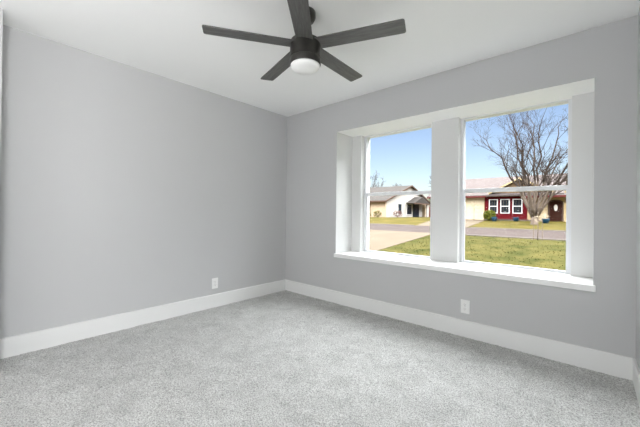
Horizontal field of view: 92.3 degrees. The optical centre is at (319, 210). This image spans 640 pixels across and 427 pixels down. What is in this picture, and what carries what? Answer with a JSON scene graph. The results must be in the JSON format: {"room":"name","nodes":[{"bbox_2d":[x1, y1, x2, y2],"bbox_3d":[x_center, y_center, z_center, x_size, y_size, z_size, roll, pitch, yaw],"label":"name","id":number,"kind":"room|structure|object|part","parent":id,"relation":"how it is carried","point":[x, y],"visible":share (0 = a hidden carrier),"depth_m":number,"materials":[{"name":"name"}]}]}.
{"room":"empty bedroom","nodes":[
{"label":"empty bedroom","id":0,"kind":"room"},
{"bbox_2d":[0,8,2,153],"bbox_3d":[-2.608,-0.149,1.748,0.250,2.440,1.081,0,0,41],"label":"wall","id":1,"kind":"structure","parent":0,"point":[1,10],"depth_m":2.07,"materials":[{"name":"grey paint"}]},
{"bbox_2d":[0,25,286,338],"bbox_3d":[-1.846,-0.134,2.889,0.120,2.640,4.000,0,0,41],"label":"wall","id":2,"kind":"structure","parent":0,"point":[124,188],"depth_m":2.82,"materials":[{"name":"grey paint"}]},
{"bbox_2d":[0,279,285,358],"bbox_3d":[-1.418,1.026,3.281,0.014,0.150,2.819,0,0,41],"label":"baseboard","id":3,"kind":"structure","parent":2,"relation":"attached to","point":[15,345],"depth_m":2.81,"materials":[{"name":"white paint"}]},
{"bbox_2d":[212,278,217,288],"bbox_3d":[-1.204,0.832,3.525,0.009,0.120,0.076,0,0,41],"label":"wall outlet","id":4,"kind":"object","parent":2,"relation":"attached to","point":[214,280],"visible":1,"depth_m":3.52,"materials":[{"name":"white plastic"}]},
{"bbox_2d":[0,290,639,426],"bbox_3d":[-0.562,1.100,1.648,3.512,0.007,4.180,0,0,41],"label":"floor","id":5,"kind":"structure","parent":0,"point":[285,358],"depth_m":2.02,"materials":[{"name":"grey carpet"}]},
{"bbox_2d":[0,0,639,116],"bbox_3d":[-0.592,-1.477,0.560,5.070,0.250,6.940,0,0,41],"label":"ceiling","id":6,"kind":"structure","parent":0,"point":[165,38],"depth_m":2.32,"materials":[{"name":"white paint"}]},
{"bbox_2d":[202,0,405,81],"bbox_3d":[-0.076,-1.135,2.102,1.263,0.406,1.222,0,0,41],"label":"ceiling fan","id":7,"kind":"object","parent":6,"relation":"hanging from","point":[306,55],"visible":1,"depth_m":1.97,"materials":[{"name":"black metal"}]},
{"bbox_3d":[-0.452,-1.117,1.970,0.565,0.009,0.118,1,7,-15],"label":"blade","id":8,"kind":"part","parent":7,"relation":"part of","materials":[{"name":"grey wood"}]},
{"bbox_3d":[-0.299,-1.113,2.374,0.118,0.009,0.565,-8,4,-33],"label":"blade","id":9,"kind":"part","parent":7,"relation":"part of","materials":[{"name":"grey wood"}]},
{"bbox_3d":[-0.115,-1.115,1.700,0.118,0.009,0.565,8,0,3],"label":"blade","id":10,"kind":"part","parent":7,"relation":"part of","materials":[{"name":"grey wood"}]},
{"bbox_3d":[-0.099,-0.955,2.066,0.197,0.045,0.197,0,0,41],"label":"light globe","id":11,"kind":"part","parent":7,"relation":"part of","materials":[{"name":"white glass"}]},
{"bbox_3d":[0.133,-1.108,2.354,0.118,0.009,0.565,-9,-6,38],"label":"blade","id":12,"kind":"part","parent":7,"relation":"part of","materials":[{"name":"grey wood"}]},
{"bbox_3d":[0.246,-1.109,1.937,0.565,0.009,0.118,1,-8,21],"label":"blade","id":13,"kind":"part","parent":7,"relation":"part of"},
{"bbox_2d":[285,15,637,358],"bbox_3d":[0.992,-0.099,3.395,3.702,2.640,0.562,0,0,41],"label":"wall","id":14,"kind":"structure","parent":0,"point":[595,68],"depth_m":2.66,"materials":[{"name":"grey paint"}]},
{"bbox_2d":[363,124,431,258],"bbox_3d":[0.927,-0.193,3.690,0.906,1.528,0.068,0,0,41],"label":"window","id":15,"kind":"structure","parent":14,"relation":"attached to","point":[366,143],"depth_m":3.91,"materials":[{"name":"white plastic"}]},
{"bbox_3d":[0.925,-0.208,3.688,0.850,0.040,0.043,0,0,41],"label":"meeting rail","id":16,"kind":"part","parent":15,"relation":"part of","materials":[{"name":"white plastic"}]},
{"bbox_3d":[0.918,0.165,3.682,0.850,0.706,0.024,0,0,41],"label":"sash","id":17,"kind":"part","parent":15,"relation":"part of","materials":[{"name":"white plastic"}]},
{"bbox_2d":[285,280,632,380],"bbox_3d":[0.802,1.051,3.190,3.434,0.150,0.014,0,0,41],"label":"baseboard","id":18,"kind":"structure","parent":14,"relation":"attached to","point":[620,366],"depth_m":2.62,"materials":[{"name":"white paint"}]},
{"bbox_2d":[461,299,469,313],"bbox_3d":[1.301,0.860,2.755,0.076,0.120,0.009,0,0,41],"label":"wall outlet","id":19,"kind":"object","parent":14,"relation":"attached to","point":[465,304],"visible":1,"depth_m":2.75,"materials":[{"name":"white plastic"}]},
{"bbox_2d":[460,99,571,273],"bbox_3d":[1.809,-0.187,2.910,0.894,1.528,0.068,0,0,41],"label":"window","id":20,"kind":"structure","parent":14,"relation":"attached to","point":[568,188],"depth_m":2.83,"materials":[{"name":"white plastic"}]},
{"bbox_3d":[1.800,0.171,2.902,0.838,0.706,0.024,0,0,41],"label":"sash","id":21,"kind":"part","parent":20,"relation":"part of","materials":[{"name":"white plastic"}]},
{"bbox_3d":[1.808,-0.202,2.908,0.838,0.040,0.043,0,0,41],"label":"meeting rail","id":22,"kind":"part","parent":20,"relation":"part of","materials":[{"name":"white plastic"}]},
{"bbox_2d":[636,7,639,370],"bbox_3d":[0.837,-0.116,0.516,0.120,2.640,4.000,0,0,41],"label":"wall","id":23,"kind":"structure","parent":0,"point":[638,50],"depth_m":1.98,"materials":[{"name":"grey paint"}]},
{"bbox_2d":[633,358,639,407],"bbox_3d":[1.105,1.043,0.929,0.014,0.150,3.000,0,0,41],"label":"baseboard","id":24,"kind":"structure","parent":23,"relation":"attached to","point":[636,373],"depth_m":1.88,"materials":[{"name":"white paint"}]},
{"label":"outside","id":25,"kind":"structure","parent":0,"visible":0},
{"bbox_2d":[378,235,565,270],"bbox_3d":[-8.651,1.579,25.310,180.000,0.727,19.380,0,0,41],"label":"lawn","id":26,"kind":"structure","parent":25,"point":[504,257],"depth_m":12.78,"materials":[{"name":"green plant"}]},
{"bbox_2d":[465,234,565,240],"bbox_3d":[28.083,1.675,1.864,53.900,0.209,0.250,0,0,41],"label":"curb","id":27,"kind":"object","parent":26,"relation":"on","point":[465,234],"depth_m":16.93,"materials":[{"name":"concrete"}]},
{"bbox_2d":[533,213,542,240],"bbox_3d":[11.327,0.823,15.963,0.396,1.610,0.425,1,0,-38],"label":"sapling","id":28,"kind":"object","parent":26,"relation":"on","point":[538,213],"visible":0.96,"depth_m":15.95,"materials":[{"name":"beige plant"}]},
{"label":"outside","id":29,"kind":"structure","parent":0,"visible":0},
{"bbox_2d":[369,217,565,229],"bbox_3d":[37.512,1.750,77.522,180.000,0.562,120.000,0,0,41],"label":"lawn","id":30,"kind":"structure","parent":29,"point":[552,225],"depth_m":28.78,"materials":[{"name":"grass"}]},
{"bbox_2d":[370,170,383,187],"bbox_3d":[15.076,-5.542,92.645,11.044,13.963,9.515,0,0,41],"label":"bare tree","id":31,"kind":"object","parent":30,"relation":"on","point":[374,180],"visible":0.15,"depth_m":91.69,"materials":[{"name":"grey plant"}]},
{"bbox_2d":[393,211,402,216],"bbox_3d":[11.817,0.460,46.792,1.394,1.207,1.506,1,0,5],"label":"bush","id":32,"kind":"object","parent":30,"relation":"on","point":[397,212],"visible":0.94,"depth_m":46.63,"materials":[{"name":"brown plant"}]},
{"bbox_2d":[369,185,430,216],"bbox_3d":[10.385,-1.472,56.463,16.220,5.825,17.560,0,0,41],"label":"house","id":33,"kind":"structure","parent":30,"relation":"on","point":[410,205],"depth_m":50.70,"materials":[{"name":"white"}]},
{"bbox_3d":[15.070,-0.245,51.875,0.030,1.660,1.680,0,0,41],"label":"pane","id":34,"kind":"part","parent":33,"relation":"part of","materials":[{"name":"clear glass"}]},
{"bbox_3d":[16.837,-0.021,53.913,0.080,2.245,2.400,0,0,41],"label":"door","id":35,"kind":"part","parent":33,"relation":"part of","materials":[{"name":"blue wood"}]},
{"bbox_2d":[483,209,495,220],"bbox_3d":[18.086,0.477,32.773,1.358,1.270,1.178,0,0,41],"label":"bush","id":36,"kind":"object","parent":30,"relation":"on","point":[491,213],"visible":0.94,"depth_m":32.59,"materials":[{"name":"green plant"}]},
{"bbox_2d":[427,173,567,221],"bbox_3d":[22.090,-1.364,36.503,15.400,5.465,9.960,0,0,41],"label":"house","id":37,"kind":"structure","parent":30,"relation":"on","point":[506,206],"depth_m":33.09,"materials":[{"name":"beige paint"}]},
{"bbox_3d":[16.322,-0.237,36.178,5.400,2.475,0.060,0,0,41],"label":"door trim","id":38,"kind":"part","parent":37,"relation":"part of","materials":[{"name":"beige paint"}]},
{"bbox_3d":[19.023,-0.496,33.721,0.760,1.440,0.030,0,0,41],"label":"pane","id":39,"kind":"part","parent":37,"relation":"part of","materials":[{"name":"clear glass"}]},
{"bbox_3d":[19.858,-0.491,32.982,0.770,1.440,0.030,0,0,41],"label":"pane","id":40,"kind":"part","parent":37,"relation":"part of","materials":[{"name":"clear glass"}]},
{"bbox_3d":[20.709,-0.485,32.230,0.780,1.440,0.030,0,0,41],"label":"pane","id":41,"kind":"part","parent":37,"relation":"part of","materials":[{"name":"clear glass"}]},
{"bbox_3d":[23.133,-0.015,30.160,1.100,2.045,0.050,0,0,41],"label":"door","id":42,"kind":"part","parent":37,"relation":"part of","materials":[{"name":"brown wood"}]},
{"bbox_3d":[23.123,-0.049,30.149,1.240,2.111,0.138,0,0,41],"label":"door frame","id":43,"kind":"part","parent":37,"relation":"part of","materials":[{"name":"brown wood"}]},
{"bbox_2d":[468,107,567,224],"bbox_3d":[19.142,-4.801,25.689,13.294,12.282,11.758,0,0,41],"label":"bare tree","id":44,"kind":"object","parent":30,"relation":"on","point":[532,207],"visible":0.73,"depth_m":26.31,"materials":[{"name":"brown plant"}]},
{"bbox_2d":[470,227,565,230],"bbox_3d":[32.043,1.520,6.341,53.900,0.211,0.300,0,0,41],"label":"curb","id":45,"kind":"object","parent":30,"relation":"on","point":[470,227],"visible":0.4,"depth_m":21.80,"materials":[{"name":"concrete"}]},
{"bbox_2d":[542,213,549,222],"bbox_3d":[20.574,0.673,28.058,0.615,0.915,0.675,1,0,-19],"label":"flower pot","id":46,"kind":"object","parent":30,"relation":"on","point":[545,220],"visible":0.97,"depth_m":27.90,"materials":[{"name":"ceramic"}]},
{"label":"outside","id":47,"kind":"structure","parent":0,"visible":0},
{"bbox_2d":[369,224,565,238],"bbox_3d":[-2.197,1.392,32.608,140.000,0.384,5.700,0,0,41],"label":"street","id":48,"kind":"structure","parent":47,"point":[408,228],"depth_m":20.83,"materials":[{"name":"grey asphalt"}]},
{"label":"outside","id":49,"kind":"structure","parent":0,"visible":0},
{"bbox_2d":[369,230,429,250],"bbox_3d":[0.224,1.746,15.646,8.100,0.789,16.500,0,0,41],"label":"driveway","id":50,"kind":"structure","parent":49,"point":[378,239],"depth_m":17.81,"materials":[{"name":"concrete"}]},
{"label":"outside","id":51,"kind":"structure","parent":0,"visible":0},
{"bbox_2d":[416,219,484,226],"bbox_3d":[12.902,1.225,31.076,5.664,0.625,12.713,0,0,35],"label":"driveway","id":52,"kind":"structure","parent":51,"point":[468,222],"depth_m":29.81,"materials":[{"name":"concrete"}]}
]}

